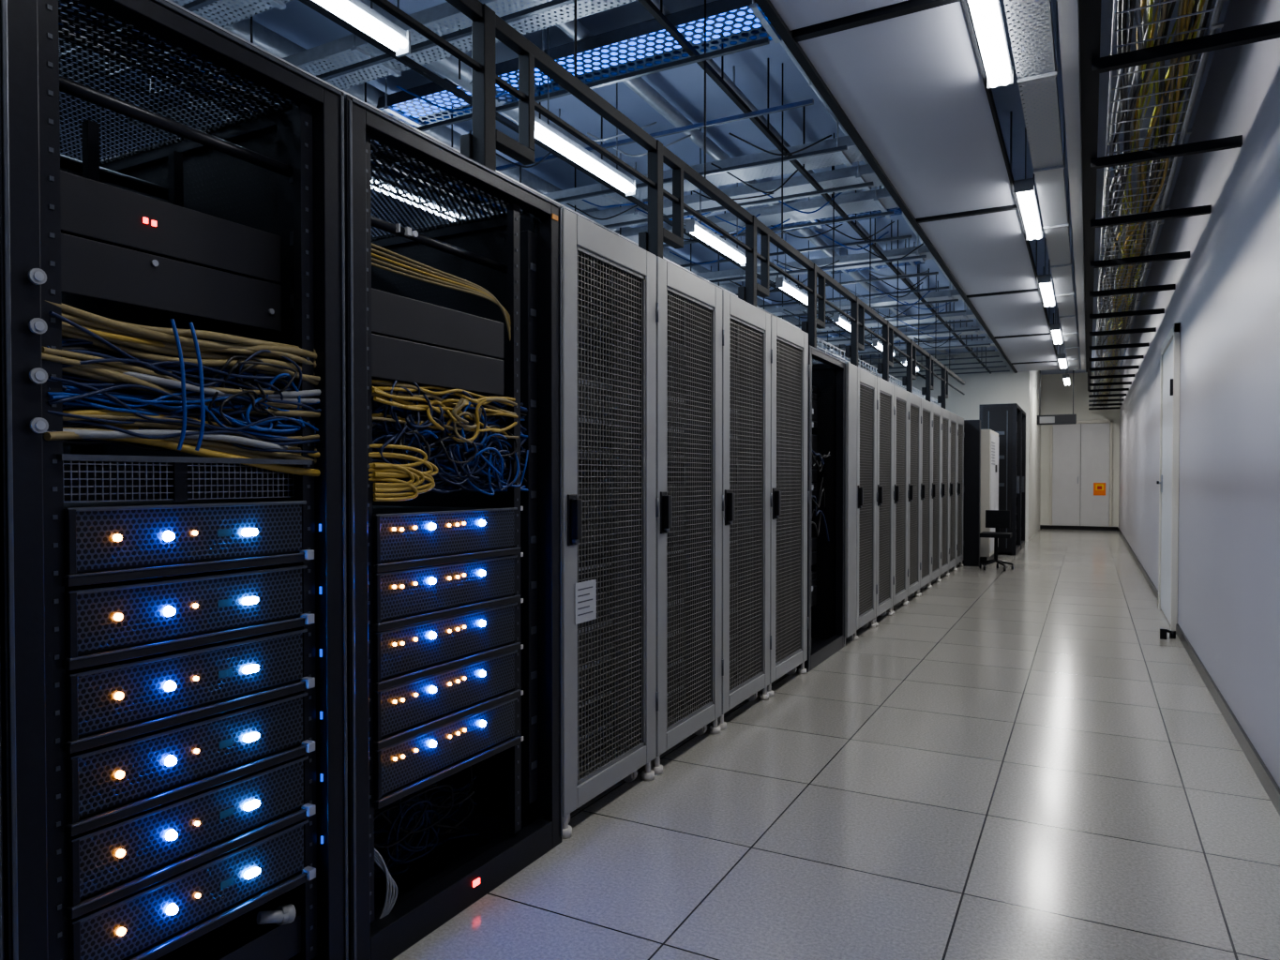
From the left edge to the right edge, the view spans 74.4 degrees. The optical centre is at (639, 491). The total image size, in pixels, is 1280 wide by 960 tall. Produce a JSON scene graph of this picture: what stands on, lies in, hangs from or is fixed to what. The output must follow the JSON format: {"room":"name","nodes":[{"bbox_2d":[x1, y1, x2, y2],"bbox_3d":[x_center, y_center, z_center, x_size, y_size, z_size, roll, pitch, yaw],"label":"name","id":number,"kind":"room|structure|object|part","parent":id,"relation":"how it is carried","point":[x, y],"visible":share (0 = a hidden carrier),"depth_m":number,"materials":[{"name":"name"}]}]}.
{"room":"server room","nodes":[
{"label":"server room","id":0,"kind":"room"},
{"bbox_2d":[61,0,1230,375],"bbox_3d":[2.274,-2.471,8.946,5.580,0.100,23.200,0,1,28],"label":"ceiling","id":1,"kind":"structure","parent":0,"point":[683,87],"depth_m":5.37,"materials":[{"name":"concrete"}]},
{"bbox_2d":[59,0,293,82],"bbox_3d":[-1.514,-2.145,3.297,3.400,0.375,0.286,0,1,28],"label":"cable tray","id":2,"kind":"object","parent":1,"relation":"hanging from","point":[252,7],"visible":0.25,"depth_m":3.48,"materials":[{"name":"silver metal"}]},
{"bbox_2d":[312,0,410,57],"bbox_3d":[-1.097,-1.962,2.677,0.074,0.720,0.974,0,1,28],"label":"fluorescent light","id":3,"kind":"object","parent":1,"relation":"hanging from","point":[354,12],"visible":1,"depth_m":2.95,"materials":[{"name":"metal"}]},
{"bbox_2d":[126,0,637,138],"bbox_3d":[-1.208,-2.154,3.871,3.400,0.375,0.286,0,1,28],"label":"cable tray","id":4,"kind":"object","parent":1,"relation":"hanging from","point":[435,15],"visible":0.29,"depth_m":3.76,"materials":[{"name":"silver metal"}]},
{"bbox_2d":[376,183,406,195],"bbox_3d":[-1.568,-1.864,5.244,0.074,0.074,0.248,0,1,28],"label":"fluorescent light","id":5,"kind":"object","parent":1,"relation":"hanging from","point":[399,190],"depth_m":5.24,"materials":[{"name":"metal"}]},
{"bbox_2d":[398,195,428,204],"bbox_3d":[-1.479,-1.867,5.411,0.074,0.076,0.264,0,1,28],"label":"fluorescent light","id":6,"kind":"object","parent":1,"relation":"hanging from","point":[414,197],"depth_m":5.41,"materials":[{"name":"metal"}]},
{"bbox_2d":[442,207,469,217],"bbox_3d":[-1.286,-1.885,5.775,0.074,0.067,0.271,0,1,28],"label":"fluorescent light","id":7,"kind":"object","parent":1,"relation":"hanging from","point":[443,207],"depth_m":5.78,"materials":[{"name":"metal"}]},
{"bbox_2d":[376,0,781,131],"bbox_3d":[-0.401,-2.231,4.324,2.400,0.235,0.346,0,1,28],"label":"cable tray","id":8,"kind":"object","parent":1,"relation":"attached to","point":[646,44],"visible":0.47,"depth_m":4.11,"materials":[{"name":"blue"}]},
{"bbox_2d":[534,27,635,196],"bbox_3d":[-0.276,-1.987,4.222,0.074,0.720,0.974,0,1,28],"label":"fluorescent light","id":9,"kind":"object","parent":1,"relation":"hanging from","point":[544,132],"visible":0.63,"depth_m":4.18,"materials":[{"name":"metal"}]},
{"bbox_2d":[175,0,1005,371],"bbox_3d":[1.628,-2.286,8.330,2.400,0.250,16.300,0,1,28],"label":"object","id":10,"kind":"structure","parent":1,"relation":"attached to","point":[263,37],"depth_m":4.95,"materials":[{"name":"metal"}]},
{"bbox_2d":[181,0,1009,380],"bbox_3d":[1.816,-2.159,8.175,2.100,0.500,16.200,0,1,28],"label":"grid","id":11,"kind":"object","parent":1,"relation":"attached to","point":[696,57],"visible":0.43,"depth_m":4.78,"materials":[{"name":"metal"}]},
{"bbox_2d":[396,85,961,347],"bbox_3d":[1.064,-1.964,6.764,2.196,0.174,11.558,0,1,28],"label":"hanging cables","id":12,"kind":"object","parent":11,"relation":"hanging from","point":[407,91],"visible":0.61,"depth_m":6.17,"materials":[{"name":"black plastic"}]},
{"bbox_2d":[409,119,865,228],"bbox_3d":[-0.199,-2.183,5.769,3.400,0.375,0.286,0,1,28],"label":"cable tray","id":13,"kind":"object","parent":1,"relation":"hanging from","point":[814,162],"visible":0.28,"depth_m":5.29,"materials":[{"name":"silver metal"}]},
{"bbox_2d":[370,0,964,408],"bbox_3d":[1.533,-1.619,6.097,0.080,1.513,12.150,0,1,28],"label":"support frame","id":14,"kind":"object","parent":1,"relation":"attached to","point":[481,146],"visible":0.89,"depth_m":3.27,"materials":[{"name":"black metal"}]},
{"bbox_2d":[685,128,745,266],"bbox_3d":[0.546,-2.011,5.767,0.074,0.720,0.974,0,1,28],"label":"fluorescent light","id":15,"kind":"object","parent":1,"relation":"hanging from","point":[692,226],"visible":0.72,"depth_m":5.63,"materials":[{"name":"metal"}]},
{"bbox_2d":[580,161,883,229],"bbox_3d":[0.036,-2.190,6.210,3.400,0.375,0.286,0,1,28],"label":"cable tray","id":16,"kind":"object","parent":1,"relation":"hanging from","point":[862,173],"visible":0.27,"depth_m":5.69,"materials":[{"name":"silver metal"}]},
{"bbox_2d":[614,173,898,243],"bbox_3d":[0.270,-2.197,6.652,3.400,0.375,0.286,0,1,28],"label":"cable tray","id":17,"kind":"object","parent":1,"relation":"hanging from","point":[880,199],"visible":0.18,"depth_m":6.11,"materials":[{"name":"silver metal"}]},
{"bbox_2d":[775,230,809,304],"bbox_3d":[1.367,-2.035,7.312,0.074,0.720,0.974,0,1,28],"label":"fluorescent light","id":18,"kind":"object","parent":1,"relation":"hanging from","point":[783,284],"visible":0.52,"depth_m":7.11,"materials":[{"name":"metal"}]},
{"bbox_2d":[695,233,934,284],"bbox_3d":[1.022,-2.219,8.065,3.400,0.375,0.286,0,1,28],"label":"cable tray","id":19,"kind":"object","parent":1,"relation":"hanging from","point":[923,249],"visible":0.29,"depth_m":7.56,"materials":[{"name":"silver metal"}]},
{"bbox_2d":[737,185,902,236],"bbox_3d":[1.400,-2.269,6.752,1.300,0.235,0.326,0,1,28],"label":"cable tray","id":20,"kind":"object","parent":1,"relation":"attached to","point":[897,211],"visible":0.14,"depth_m":6.72,"materials":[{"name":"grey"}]},
{"bbox_2d":[832,254,856,331],"bbox_3d":[2.189,-2.059,8.857,0.074,0.720,0.974,0,1,28],"label":"fluorescent light","id":21,"kind":"object","parent":1,"relation":"hanging from","point":[836,318],"visible":0.52,"depth_m":8.58,"materials":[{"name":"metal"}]},
{"bbox_2d":[764,278,963,316],"bbox_3d":[1.913,-2.246,9.742,3.400,0.375,0.286,0,1,28],"label":"cable tray","id":22,"kind":"object","parent":1,"relation":"hanging from","point":[950,294],"visible":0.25,"depth_m":9.25,"materials":[{"name":"silver metal"}]},
{"bbox_2d":[828,234,924,273],"bbox_3d":[2.275,-2.291,8.184,0.900,0.235,0.276,0,1,28],"label":"cable tray","id":23,"kind":"object","parent":1,"relation":"attached to","point":[912,263],"visible":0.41,"depth_m":8.23,"materials":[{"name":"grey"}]},
{"bbox_2d":[872,308,894,356],"bbox_3d":[3.010,-2.084,10.402,0.074,0.720,0.974,0,1,28],"label":"fluorescent light","id":24,"kind":"object","parent":1,"relation":"hanging from","point":[876,343],"visible":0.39,"depth_m":10.11,"materials":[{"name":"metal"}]},
{"bbox_2d":[798,301,976,331],"bbox_3d":[2.477,-2.262,10.801,3.400,0.375,0.286,0,1,28],"label":"cable tray","id":25,"kind":"object","parent":1,"relation":"hanging from","point":[969,314],"visible":0.33,"depth_m":10.27,"materials":[{"name":"silver metal"}]},
{"bbox_2d":[816,317,987,346],"bbox_3d":[3.040,-2.279,11.861,3.400,0.375,0.286,0,1,28],"label":"cable tray","id":26,"kind":"object","parent":1,"relation":"hanging from","point":[982,330],"visible":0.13,"depth_m":11.35,"materials":[{"name":"silver metal"}]},
{"bbox_2d":[754,0,1060,373],"bbox_3d":[2.524,-2.171,6.411,0.725,0.420,18.850,0,1,28],"label":"frame","id":27,"kind":"object","parent":1,"relation":"attached to","point":[791,38],"depth_m":4.24,"materials":[{"name":"black metal"}]},
{"bbox_2d":[769,0,907,30],"bbox_3d":[0.267,-1.929,2.144,0.670,0.030,2.810,0,1,28],"label":"ceiling panel","id":28,"kind":"object","parent":27,"relation":"in","point":[796,14],"depth_m":3.38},
{"bbox_2d":[798,0,1015,218],"bbox_3d":[1.628,-1.969,4.704,0.670,0.030,2.810,0,1,28],"label":"ceiling panel","id":29,"kind":"object","parent":27,"relation":"in","point":[911,86],"depth_m":4.24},
{"bbox_2d":[918,210,1038,295],"bbox_3d":[2.990,-2.009,7.265,0.670,0.030,2.810,0,1,28],"label":"ceiling panel","id":30,"kind":"object","parent":27,"relation":"in","point":[986,253],"depth_m":6.97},
{"bbox_2d":[968,291,1049,336],"bbox_3d":[4.351,-2.050,9.825,0.670,0.030,2.810,0,1,28],"label":"ceiling panel","id":31,"kind":"object","parent":27,"relation":"in","point":[1023,313],"depth_m":9.63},
{"bbox_2d":[995,334,1056,362],"bbox_3d":[5.713,-2.090,12.385,0.670,0.030,2.810,0,1,28],"label":"ceiling panel","id":32,"kind":"object","parent":27,"relation":"in","point":[1035,348],"depth_m":12.21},
{"bbox_2d":[1012,361,1059,371],"bbox_3d":[6.685,-2.119,14.213,0.670,0.030,1.150,0,1,28],"label":"ceiling panel","id":33,"kind":"object","parent":27,"relation":"in","point":[1053,365],"depth_m":14.26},
{"bbox_2d":[901,313,918,372],"bbox_3d":[3.832,-2.108,11.947,0.074,0.720,0.974,0,1,28],"label":"fluorescent light","id":34,"kind":"object","parent":1,"relation":"hanging from","point":[903,360],"visible":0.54,"depth_m":11.61,"materials":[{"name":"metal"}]},
{"bbox_2d":[831,331,995,356],"bbox_3d":[3.604,-2.296,12.920,3.400,0.375,0.286,0,1,28],"label":"cable tray","id":35,"kind":"object","parent":1,"relation":"hanging from","point":[985,341],"visible":0.34,"depth_m":12.38,"materials":[{"name":"silver metal"}]},
{"bbox_2d":[967,0,1013,89],"bbox_3d":[1.387,-2.099,3.375,0.112,0.468,1.224,0,1,28],"label":"fluorescent light","id":36,"kind":"object","parent":1,"relation":"hanging from","point":[986,15],"visible":1,"depth_m":3.52,"materials":[{"name":"white paint"}]},
{"bbox_2d":[1013,127,1042,240],"bbox_3d":[2.720,-2.139,5.882,0.112,0.468,1.224,0,1,28],"label":"fluorescent light","id":37,"kind":"object","parent":1,"relation":"hanging from","point":[1024,188],"visible":0.94,"depth_m":5.65,"materials":[{"name":"white paint"}]},
{"bbox_2d":[1003,0,1080,370],"bbox_3d":[3.033,-2.154,6.141,0.169,0.445,18.850,0,1,28],"label":"ceiling panel","id":38,"kind":"object","parent":1,"relation":"hanging from","point":[1053,207],"visible":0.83,"depth_m":4.56,"materials":[{"name":"silver metal"}]},
{"bbox_2d":[1038,237,1055,306],"bbox_3d":[4.054,-2.178,8.390,0.112,0.468,1.224,0,1,28],"label":"fluorescent light","id":39,"kind":"object","parent":1,"relation":"hanging from","point":[1045,281],"visible":0.94,"depth_m":8.12,"materials":[{"name":"white paint"}]},
{"bbox_2d":[1036,370,1076,425],"bbox_3d":[7.621,-1.873,15.423,0.650,1.300,0.060,0,1,28],"label":"sign box","id":40,"kind":"object","parent":1,"relation":"hanging from","point":[1053,419],"visible":0.79,"depth_m":15.41,"materials":[{"name":"grey metal"}]},
{"bbox_2d":[1050,295,1062,344],"bbox_3d":[5.387,-2.217,10.897,0.112,0.468,1.224,0,1,28],"label":"fluorescent light","id":41,"kind":"object","parent":1,"relation":"hanging from","point":[1055,329],"visible":0.94,"depth_m":10.62,"materials":[{"name":"white paint"}]},
{"bbox_2d":[1057,330,1067,368],"bbox_3d":[6.720,-2.257,13.404,0.112,0.468,1.224,0,1,28],"label":"fluorescent light","id":42,"kind":"object","parent":1,"relation":"hanging from","point":[1061,357],"visible":0.93,"depth_m":13.03,"materials":[{"name":"white paint"}]},
{"bbox_2d":[1062,374,1070,385],"bbox_3d":[8.054,-2.296,15.911,0.112,0.468,1.224,0,1,28],"label":"fluorescent light","id":43,"kind":"object","parent":1,"relation":"hanging from","point":[1065,377],"visible":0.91,"depth_m":15.59,"materials":[{"name":"white paint"}]},
{"bbox_2d":[1056,0,1085,370],"bbox_3d":[3.153,-2.161,6.077,0.070,0.430,18.850,0,1,28],"label":"ceiling beam","id":44,"kind":"structure","parent":1,"relation":"attached to","point":[1068,10],"depth_m":4.51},
{"bbox_2d":[1112,0,1228,382],"bbox_3d":[4.615,-2.236,7.677,0.150,0.330,23.050,0,1,28],"label":"conduit pipes","id":45,"kind":"object","parent":1,"relation":"attached to","point":[1215,24],"visible":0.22,"depth_m":4.88,"materials":[{"name":"metal"}]},
{"bbox_2d":[1078,0,1279,409],"bbox_3d":[4.386,-1.980,7.653,0.621,0.840,22.785,0,1,28],"label":"ladder","id":46,"kind":"object","parent":1,"relation":"attached to","point":[1091,64],"visible":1,"depth_m":3.86,"materials":[{"name":"metal"}]},
{"bbox_2d":[1092,0,1218,407],"bbox_3d":[4.346,-1.624,7.716,0.286,0.035,22.850,0,1,28],"label":"tray","id":47,"kind":"object","parent":46,"relation":"attached to","point":[1214,3],"visible":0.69,"depth_m":3.81,"materials":[{"name":"metal"}]},
{"bbox_2d":[1092,0,1212,407],"bbox_3d":[4.362,-1.649,7.747,0.270,0.101,22.623,0,1,28],"label":"overhead cables","id":48,"kind":"object","parent":47,"relation":"on","point":[1146,15],"visible":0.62,"depth_m":3.57,"materials":[{"name":"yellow plastic"}]},
{"bbox_2d":[292,528,1279,959],"bbox_3d":[2.274,1.029,9.001,5.580,0.100,23.200,0,1,28],"label":"floor","id":49,"kind":"structure","parent":0,"point":[1017,763],"depth_m":2.79,"materials":[{"name":"tile"}]},
{"bbox_2d":[0,643,4,959],"bbox_3d":[-1.533,0.126,1.188,1.020,1.950,0.655,0,1,28],"label":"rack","id":50,"kind":"object","parent":49,"relation":"on","point":[2,957],"visible":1,"depth_m":1.25,"materials":[{"name":"metal"}]},
{"bbox_2d":[0,0,348,959],"bbox_3d":[-1.223,0.117,1.771,1.020,1.950,0.655,0,1,28],"label":"rack","id":51,"kind":"object","parent":49,"relation":"on","point":[173,567],"visible":1,"depth_m":1.54,"materials":[{"name":"metal"}]},
{"bbox_2d":[78,0,460,152],"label":"wire basket","id":52,"kind":"object","parent":51,"relation":"on","point":[169,1],"depth_m":1.91,"materials":[{"name":"metal"}]},
{"bbox_2d":[344,94,562,959],"bbox_3d":[-0.875,0.107,2.440,1.006,1.950,0.840,0,1,28],"label":"rack","id":53,"kind":"object","parent":49,"relation":"on","point":[453,331],"visible":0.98,"depth_m":2.23,"materials":[{"name":"metal"}]},
{"bbox_2d":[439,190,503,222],"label":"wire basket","id":54,"kind":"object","parent":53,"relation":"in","point":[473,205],"depth_m":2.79,"materials":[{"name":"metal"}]},
{"bbox_2d":[58,0,938,404],"bbox_3d":[1.062,-1.026,5.819,0.277,0.098,11.002,0,1,28],"label":"cables","id":55,"kind":"object","parent":54,"relation":"attached to","point":[81,5],"visible":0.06,"depth_m":2.00,"materials":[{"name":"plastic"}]},
{"bbox_2d":[561,208,658,839],"bbox_3d":[-0.513,0.098,3.095,1.030,1.947,0.636,0,1,28],"label":"tall cabinet","id":56,"kind":"object","parent":49,"relation":"on","point":[609,307],"visible":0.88,"depth_m":2.93,"materials":[{"name":"grey metal"}]},
{"bbox_3d":[-0.200,0.089,2.618,0.030,0.160,0.053,0,1,28],"label":"swing handle","id":57,"kind":"part","parent":56,"relation":"part of","materials":[{"name":"black plastic"}]},
{"bbox_2d":[650,256,723,775],"bbox_3d":[-0.213,0.089,3.660,1.030,1.947,0.636,0,1,28],"label":"tall cabinet","id":58,"kind":"object","parent":49,"relation":"on","point":[690,334],"visible":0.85,"depth_m":3.49,"materials":[{"name":"grey metal"}]},
{"bbox_3d":[0.101,0.080,3.183,0.030,0.160,0.053,0,1,28],"label":"swing handle","id":59,"kind":"part","parent":58,"relation":"part of","materials":[{"name":"black plastic"}]},
{"bbox_2d":[710,290,772,730],"bbox_3d":[0.088,0.080,4.225,1.030,1.947,0.636,0,1,28],"label":"tall cabinet","id":60,"kind":"object","parent":49,"relation":"on","point":[746,352],"visible":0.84,"depth_m":4.05,"materials":[{"name":"grey metal"}]},
{"bbox_3d":[0.401,0.071,3.748,0.030,0.160,0.053,0,1,28],"label":"swing handle","id":61,"kind":"part","parent":60,"relation":"part of","materials":[{"name":"black plastic"}]},
{"bbox_2d":[759,315,809,697],"bbox_3d":[0.388,0.071,4.790,1.030,1.947,0.636,0,1,28],"label":"tall cabinet","id":62,"kind":"object","parent":49,"relation":"on","point":[790,368],"visible":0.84,"depth_m":4.62,"materials":[{"name":"grey metal"}]},
{"bbox_3d":[0.701,0.062,4.313,0.030,0.160,0.053,0,1,28],"label":"swing handle","id":63,"kind":"part","parent":62,"relation":"part of","materials":[{"name":"black plastic"}]},
{"bbox_2d":[798,345,845,672],"bbox_3d":[0.724,0.092,5.450,1.004,1.885,0.830,0,1,28],"label":"rack","id":64,"kind":"object","parent":49,"relation":"on","point":[826,414],"visible":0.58,"depth_m":5.56,"materials":[{"name":"metal"}]},
{"bbox_2d":[813,337,850,363],"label":"wire basket","id":65,"kind":"object","parent":64,"relation":"on","point":[822,341],"depth_m":6.11,"materials":[{"name":"metal"}]},
{"bbox_2d":[816,361,857,646],"bbox_3d":[1.034,0.085,5.888,0.900,1.885,0.225,0,1,28],"label":"tall cabinet","id":66,"kind":"object","parent":49,"relation":"on","point":[850,369],"visible":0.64,"depth_m":5.64,"materials":[{"name":"grey metal"}]},
{"bbox_2d":[853,367,878,640],"bbox_3d":[1.206,0.080,6.285,1.030,1.882,0.620,0,1,28],"label":"tall cabinet","id":67,"kind":"object","parent":49,"relation":"on","point":[867,404],"visible":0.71,"depth_m":6.11,"materials":[{"name":"grey metal"}]},
{"bbox_3d":[1.523,0.039,5.816,0.030,0.160,0.053,0,1,28],"label":"swing handle","id":68,"kind":"part","parent":67,"relation":"part of","materials":[{"name":"black plastic"}]},
{"bbox_2d":[868,376,895,626],"bbox_3d":[1.499,0.072,6.837,1.030,1.882,0.620,0,1,28],"label":"tall cabinet","id":69,"kind":"object","parent":49,"relation":"on","point":[885,390],"visible":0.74,"depth_m":6.65,"materials":[{"name":"grey metal"}]},
{"bbox_3d":[1.816,0.030,6.367,0.030,0.160,0.053,0,1,28],"label":"swing handle","id":70,"kind":"part","parent":69,"relation":"part of","materials":[{"name":"black plastic"}]},
{"bbox_3d":[1.914,0.039,6.613,0.028,1.810,0.612,0,1,28],"label":"door frame","id":71,"kind":"part","parent":69,"relation":"part of","materials":[{"name":"grey paint"}]},
{"bbox_2d":[886,385,909,615],"bbox_3d":[1.793,0.063,7.389,1.030,1.882,0.620,0,1,28],"label":"tall cabinet","id":72,"kind":"object","parent":49,"relation":"on","point":[901,418],"visible":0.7,"depth_m":7.21,"materials":[{"name":"grey metal"}]},
{"bbox_3d":[2.110,0.021,6.919,0.030,0.160,0.053,0,1,28],"label":"swing handle","id":73,"kind":"part","parent":72,"relation":"part of","materials":[{"name":"black plastic"}]},
{"bbox_3d":[2.207,0.030,7.165,0.028,1.810,0.612,0,1,28],"label":"door frame","id":74,"kind":"part","parent":72,"relation":"part of","materials":[{"name":"grey paint"}]},
{"bbox_2d":[901,391,921,604],"bbox_3d":[2.086,0.054,7.941,1.030,1.882,0.620,0,1,28],"label":"tall cabinet","id":75,"kind":"object","parent":49,"relation":"on","point":[914,401],"visible":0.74,"depth_m":7.76,"materials":[{"name":"grey metal"}]},
{"bbox_3d":[2.403,0.013,7.471,0.030,0.160,0.053,0,1,28],"label":"swing handle","id":76,"kind":"part","parent":75,"relation":"part of","materials":[{"name":"black plastic"}]},
{"bbox_3d":[2.501,0.022,7.716,0.028,1.810,0.612,0,1,28],"label":"door frame","id":77,"kind":"part","parent":75,"relation":"part of","materials":[{"name":"grey paint"}]},
{"bbox_2d":[914,397,933,596],"bbox_3d":[2.380,0.046,8.492,1.030,1.882,0.620,0,1,28],"label":"tall cabinet","id":78,"kind":"object","parent":49,"relation":"on","point":[926,559],"visible":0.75,"depth_m":8.31,"materials":[{"name":"grey metal"}]},
{"bbox_3d":[2.696,0.004,8.023,0.030,0.160,0.053,0,1,28],"label":"swing handle","id":79,"kind":"part","parent":78,"relation":"part of","materials":[{"name":"black plastic"}]},
{"bbox_3d":[2.794,0.013,8.268,0.028,1.810,0.612,0,1,28],"label":"door frame","id":80,"kind":"part","parent":78,"relation":"part of","materials":[{"name":"grey paint"}]},
{"bbox_2d":[925,403,942,587],"bbox_3d":[2.673,0.037,9.044,1.030,1.882,0.620,0,1,28],"label":"tall cabinet","id":81,"kind":"object","parent":49,"relation":"on","point":[936,459],"visible":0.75,"depth_m":8.88,"materials":[{"name":"grey metal"}]},
{"bbox_3d":[2.990,-0.005,8.574,0.030,0.160,0.053,0,1,28],"label":"swing handle","id":82,"kind":"part","parent":81,"relation":"part of","materials":[{"name":"black plastic"}]},
{"bbox_3d":[3.088,0.004,8.820,0.028,1.810,0.612,0,1,28],"label":"door frame","id":83,"kind":"part","parent":81,"relation":"part of","materials":[{"name":"grey paint"}]},
{"bbox_2d":[935,407,950,581],"bbox_3d":[2.966,0.028,9.596,1.030,1.882,0.620,0,1,28],"label":"tall cabinet","id":84,"kind":"object","parent":49,"relation":"on","point":[945,414],"visible":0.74,"depth_m":9.44,"materials":[{"name":"grey metal"}]},
{"bbox_3d":[3.283,-0.013,9.126,0.030,0.160,0.053,0,1,28],"label":"swing handle","id":85,"kind":"part","parent":84,"relation":"part of","materials":[{"name":"black plastic"}]},
{"bbox_3d":[3.381,-0.004,9.372,0.028,1.810,0.612,0,1,28],"label":"door frame","id":86,"kind":"part","parent":84,"relation":"part of","materials":[{"name":"grey paint"}]},
{"bbox_2d":[944,411,958,575],"bbox_3d":[3.260,0.020,10.148,1.030,1.882,0.620,0,1,28],"label":"tall cabinet","id":87,"kind":"object","parent":49,"relation":"on","point":[953,486],"visible":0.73,"depth_m":9.99,"materials":[{"name":"grey metal"}]},
{"bbox_3d":[3.577,-0.022,9.678,0.030,0.160,0.053,0,1,28],"label":"swing handle","id":88,"kind":"part","parent":87,"relation":"part of","materials":[{"name":"black plastic"}]},
{"bbox_3d":[3.674,-0.013,9.923,0.028,1.810,0.612,0,1,28],"label":"door frame","id":89,"kind":"part","parent":87,"relation":"part of","materials":[{"name":"grey paint"}]},
{"bbox_2d":[951,415,964,570],"bbox_3d":[3.553,0.011,10.700,1.030,1.882,0.620,0,1,28],"label":"tall cabinet","id":90,"kind":"object","parent":49,"relation":"on","point":[960,420],"visible":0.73,"depth_m":10.55,"materials":[{"name":"grey metal"}]},
{"bbox_3d":[3.870,-0.031,10.230,0.030,0.160,0.053,0,1,28],"label":"swing handle","id":91,"kind":"part","parent":90,"relation":"part of","materials":[{"name":"black plastic"}]},
{"bbox_3d":[3.968,-0.021,10.475,0.028,1.810,0.612,0,1,28],"label":"door frame","id":92,"kind":"part","parent":90,"relation":"part of","materials":[{"name":"grey paint"}]},
{"bbox_2d":[959,420,980,566],"bbox_3d":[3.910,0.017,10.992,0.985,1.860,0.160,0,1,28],"label":"equipment rack","id":93,"kind":"object","parent":49,"relation":"on","point":[971,519],"visible":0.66,"depth_m":10.73,"materials":[{"name":"metal"}]},
{"bbox_2d":[979,429,998,564],"bbox_3d":[4.362,0.063,11.614,1.000,1.750,1.200,0,1,28],"label":"server cabinet","id":94,"kind":"object","parent":49,"relation":"on","point":[989,439],"visible":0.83,"depth_m":10.90,"materials":[{"name":"white metal"}]},
{"bbox_2d":[978,510,1013,571],"bbox_3d":[4.370,0.598,10.335,0.389,0.720,0.405,0,1,28],"label":"office chair","id":95,"kind":"object","parent":49,"relation":"on","point":[997,519],"visible":1,"depth_m":10.42,"materials":[{"name":"black plastic"}]},
{"bbox_2d":[978,403,1022,556],"bbox_3d":[5.460,-0.180,12.718,0.540,2.200,1.012,0,1,28],"label":"rack","id":96,"kind":"object","parent":49,"relation":"on","point":[1005,420],"visible":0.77,"depth_m":12.25,"materials":[{"name":"metal"}]},
{"bbox_2d":[1020,409,1025,550],"bbox_3d":[5.954,-0.194,13.645,0.540,2.200,1.012,0,1,28],"label":"server cabinet","id":97,"kind":"object","parent":49,"relation":"on","point":[1023,426],"visible":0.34,"depth_m":13.94,"materials":[{"name":"metal"}]},
{"bbox_2d":[1159,627,1175,639],"bbox_3d":[3.682,0.993,5.900,0.132,0.070,0.069,0,1,-23],"label":"door stop","id":98,"kind":"object","parent":49,"relation":"on","point":[1163,631],"visible":1,"depth_m":5.88,"materials":[{"name":"black plastic"}]},
{"bbox_2d":[812,350,1041,541],"bbox_3d":[6.067,-0.858,17.715,4.070,3.400,4.200,0,1,28],"label":"wall partition","id":99,"kind":"structure","parent":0,"point":[1022,388],"depth_m":15.35,"materials":[{"name":"white paint"}]},
{"bbox_2d":[1039,371,1120,527],"bbox_3d":[7.748,-0.883,19.268,5.820,3.600,0.120,0,1,28],"label":"wall","id":100,"kind":"structure","parent":0,"point":[1056,398],"depth_m":18.30,"materials":[{"name":"white paint"}]},
{"bbox_2d":[1039,525,1117,530],"bbox_3d":[9.508,0.793,18.282,1.498,0.080,0.015,0,1,28],"label":"baseboard","id":101,"kind":"structure","parent":100,"relation":"attached to","point":[1041,526],"depth_m":18.27,"materials":[{"name":"black plastic"}]},
{"bbox_2d":[1049,419,1113,527],"bbox_3d":[9.519,-0.391,18.219,1.200,2.290,0.080,0,1,28],"label":"door leaves","id":102,"kind":"structure","parent":100,"relation":"in","point":[1080,458],"depth_m":18.22,"materials":[{"name":"beige paint"}]},
{"bbox_2d":[1093,482,1105,495],"bbox_3d":[9.840,-0.049,18.050,0.230,0.270,0.012,0,1,28],"label":"safety sign","id":103,"kind":"object","parent":102,"relation":"attached to","point":[1099,489],"visible":1,"depth_m":18.05,"materials":[{"name":"orange plastic"}]},
{"bbox_2d":[1118,0,1279,787],"bbox_3d":[4.790,-0.700,7.636,0.120,3.600,23.200,0,1,28],"label":"wall","id":104,"kind":"structure","parent":0,"point":[1225,300],"depth_m":3.98,"materials":[{"name":"white paint"}]},
{"bbox_2d":[1156,322,1180,631],"bbox_3d":[4.166,-0.105,6.675,0.070,2.240,1.300,0,1,28],"label":"door leaf","id":105,"kind":"structure","parent":104,"relation":"in","point":[1170,349],"depth_m":6.49,"materials":[{"name":"beige paint"}]},
{"bbox_2d":[1117,527,1279,815],"bbox_3d":[4.732,0.964,7.693,0.012,0.070,23.200,0,1,28],"label":"baseboard","id":106,"kind":"structure","parent":104,"relation":"attached to","point":[1272,789],"depth_m":3.78,"materials":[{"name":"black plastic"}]}
]}

